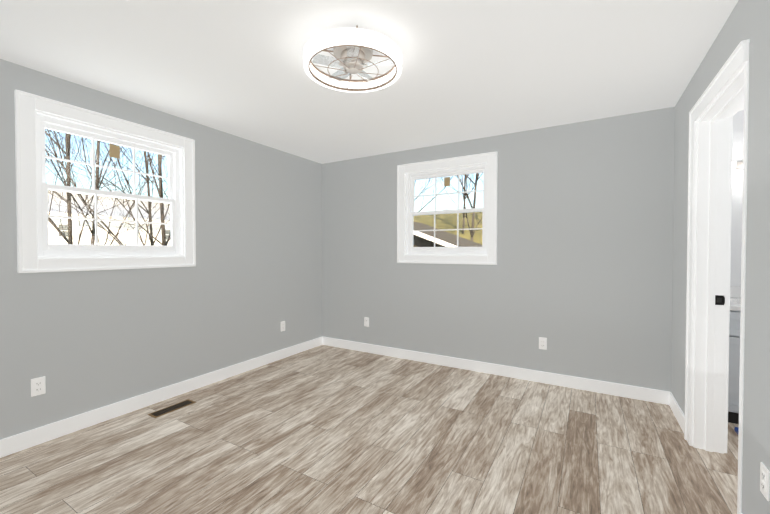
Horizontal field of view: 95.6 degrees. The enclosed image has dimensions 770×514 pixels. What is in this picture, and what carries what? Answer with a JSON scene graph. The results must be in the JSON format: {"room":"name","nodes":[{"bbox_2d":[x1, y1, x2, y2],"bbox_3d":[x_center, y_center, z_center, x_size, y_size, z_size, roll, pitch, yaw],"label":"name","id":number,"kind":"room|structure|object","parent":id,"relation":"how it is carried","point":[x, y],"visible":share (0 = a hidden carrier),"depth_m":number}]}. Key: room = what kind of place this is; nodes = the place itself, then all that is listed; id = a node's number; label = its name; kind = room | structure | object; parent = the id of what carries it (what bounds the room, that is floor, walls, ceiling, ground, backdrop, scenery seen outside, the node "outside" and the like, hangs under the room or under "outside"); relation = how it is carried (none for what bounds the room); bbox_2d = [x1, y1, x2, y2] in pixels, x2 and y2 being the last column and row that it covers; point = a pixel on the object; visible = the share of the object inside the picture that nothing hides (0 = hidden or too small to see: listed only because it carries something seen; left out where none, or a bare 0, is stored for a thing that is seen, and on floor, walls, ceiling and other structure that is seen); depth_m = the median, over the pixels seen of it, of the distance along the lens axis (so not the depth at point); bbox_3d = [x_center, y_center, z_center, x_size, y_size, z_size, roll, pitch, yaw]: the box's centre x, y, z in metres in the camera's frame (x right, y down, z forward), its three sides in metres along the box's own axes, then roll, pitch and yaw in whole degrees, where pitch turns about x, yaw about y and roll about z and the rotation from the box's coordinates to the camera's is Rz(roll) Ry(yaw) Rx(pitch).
{"room":"empty bedroom","nodes":[
{"label":"empty bedroom","id":0,"kind":"room"},
{"bbox_2d":[0,59,321,439],"bbox_3d":[-1.973,-0.003,2.931,0.140,2.440,4.500,1,1,30],"label":"wall","id":1,"kind":"structure","parent":0,"point":[239,292],"depth_m":3.00},
{"bbox_2d":[31,376,45,396],"bbox_3d":[-2.271,0.848,2.286,0.008,0.115,0.070,1,1,30],"label":"electrical outlet","id":2,"kind":"object","parent":1,"relation":"attached to","point":[38,386],"visible":1,"depth_m":2.28},
{"bbox_2d":[14,90,195,272],"bbox_3d":[-2.079,-0.480,2.713,0.168,1.146,1.144,1,1,30],"label":"window","id":3,"kind":"structure","parent":1,"relation":"in","point":[36,116],"depth_m":2.55},
{"bbox_2d":[0,336,322,457],"bbox_3d":[-1.906,1.162,2.912,0.015,0.110,4.220,1,1,30],"label":"baseboard","id":4,"kind":"structure","parent":1,"relation":"attached to","point":[30,438],"depth_m":2.75},
{"bbox_2d":[281,321,284,330],"bbox_3d":[-1.204,0.817,4.117,0.008,0.115,0.070,1,1,30],"label":"electrical outlet","id":5,"kind":"object","parent":1,"relation":"attached to","point":[282,325],"visible":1,"depth_m":4.12},
{"bbox_2d":[0,345,738,513],"bbox_3d":[0.549,1.262,1.709,5.750,0.050,4.890,1,1,30],"label":"floor","id":6,"kind":"structure","parent":0,"point":[323,429],"depth_m":2.18},
{"bbox_2d":[148,399,195,417],"bbox_3d":[-1.708,1.216,2.809,0.110,0.005,0.320,1,1,30],"label":"floor vent","id":7,"kind":"object","parent":6,"relation":"in","point":[168,409],"visible":1,"depth_m":2.80},
{"bbox_2d":[728,286,740,423],"bbox_3d":[2.883,0.727,2.617,0.810,0.990,0.653,1,1,30],"label":"bathroom vanity","id":8,"kind":"object","parent":6,"relation":"on","point":[734,354],"visible":0.02,"depth_m":2.50},
{"bbox_2d":[0,0,743,163],"bbox_3d":[0.549,-1.232,1.667,5.750,0.060,4.890,1,1,30],"label":"ceiling","id":9,"kind":"structure","parent":0,"point":[473,69],"depth_m":2.15},
{"bbox_2d":[303,25,401,92],"bbox_3d":[-0.186,-1.147,2.045,0.570,0.124,0.570,1,1,30],"label":"ceiling fan light","id":10,"kind":"object","parent":9,"relation":"attached to","point":[353,49],"visible":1,"depth_m":1.98},
{"bbox_2d":[322,107,674,391],"bbox_3d":[0.847,-0.018,3.811,3.848,2.440,0.140,1,1,30],"label":"wall","id":11,"kind":"structure","parent":0,"point":[579,276],"depth_m":3.35},
{"bbox_2d":[364,317,368,326],"bbox_3d":[-0.230,0.813,4.367,0.070,0.115,0.008,1,1,30],"label":"electrical outlet","id":12,"kind":"object","parent":11,"relation":"attached to","point":[366,321],"visible":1,"depth_m":4.36},
{"bbox_2d":[397,151,497,264],"bbox_3d":[0.677,-0.499,3.886,1.144,1.146,0.168,1,1,30],"label":"window","id":13,"kind":"structure","parent":11,"relation":"in","point":[485,164],"depth_m":3.85},
{"bbox_2d":[323,337,668,404],"bbox_3d":[0.754,1.147,3.795,3.693,0.110,0.015,1,1,30],"label":"baseboard","id":14,"kind":"structure","parent":11,"relation":"attached to","point":[631,391],"depth_m":3.46},
{"bbox_2d":[539,337,546,349],"bbox_3d":[1.515,0.830,3.350,0.070,0.115,0.008,1,1,30],"label":"electrical outlet","id":15,"kind":"object","parent":11,"relation":"attached to","point":[542,342],"visible":1,"depth_m":3.35},
{"bbox_2d":[671,0,769,513],"bbox_3d":[1.317,0.030,0.934,0.140,2.440,4.360,1,1,30],"label":"wall","id":16,"kind":"structure","parent":0,"point":[748,19],"depth_m":1.48},
{"bbox_2d":[669,392,684,432],"bbox_3d":[2.189,1.167,2.605,0.015,0.110,0.598,1,1,30],"label":"baseboard","id":17,"kind":"structure","parent":16,"relation":"attached to","point":[678,413],"depth_m":2.61},
{"bbox_2d":[684,39,749,513],"bbox_3d":[1.857,0.141,1.867,0.192,2.187,0.976,1,1,30],"label":"door frame","id":18,"kind":"structure","parent":16,"relation":"attached to","point":[722,101],"depth_m":2.18},
{"bbox_2d":[715,295,724,304],"bbox_3d":[2.088,0.270,2.174,0.044,0.060,0.007,1,1,30],"label":"strike plate","id":19,"kind":"object","parent":18,"relation":"attached to","point":[719,299],"visible":1,"depth_m":2.17},
{"bbox_2d":[760,462,769,500],"bbox_3d":[1.462,0.864,1.344,0.008,0.115,0.070,1,1,30],"label":"electrical outlet","id":20,"kind":"object","parent":16,"relation":"attached to","point":[764,480],"visible":1,"depth_m":1.33},
{"bbox_2d":[730,110,743,285],"bbox_3d":[3.458,0.000,2.731,1.752,2.440,0.140,1,1,30],"label":"wall","id":21,"kind":"structure","parent":0,"point":[736,202],"depth_m":2.93},
{"bbox_2d":[732,161,742,177],"bbox_3d":[3.008,-0.721,2.807,0.600,0.140,0.160,1,1,30],"label":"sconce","id":22,"kind":"object","parent":21,"relation":"attached to","point":[737,165],"visible":0.06,"depth_m":2.89},
{"label":"outside","id":23,"kind":"structure","parent":0,"visible":0},
{"bbox_2d":[413,212,481,243],"bbox_3d":[-7.295,-0.642,27.306,100.000,9.340,100.000,1,1,30],"label":"ground","id":24,"kind":"structure","parent":23,"point":[440,218],"depth_m":31.04},
{"bbox_2d":[48,190,170,245],"bbox_3d":[-18.502,0.294,23.433,9.376,7.758,20.800,1,1,30],"label":"house","id":25,"kind":"structure","parent":24,"relation":"on","point":[54,235],"depth_m":19.99},
{"bbox_2d":[45,129,482,245],"bbox_3d":[1.084,-9.781,21.564,26.256,27.856,38.690,1,1,30],"label":"grove","id":26,"kind":"object","parent":24,"relation":"on","point":[67,170],"depth_m":12.29},
{"bbox_2d":[413,222,481,246],"bbox_3d":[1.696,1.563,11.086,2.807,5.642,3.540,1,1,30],"label":"shed","id":27,"kind":"object","parent":24,"relation":"on","point":[451,239],"depth_m":9.86}
]}

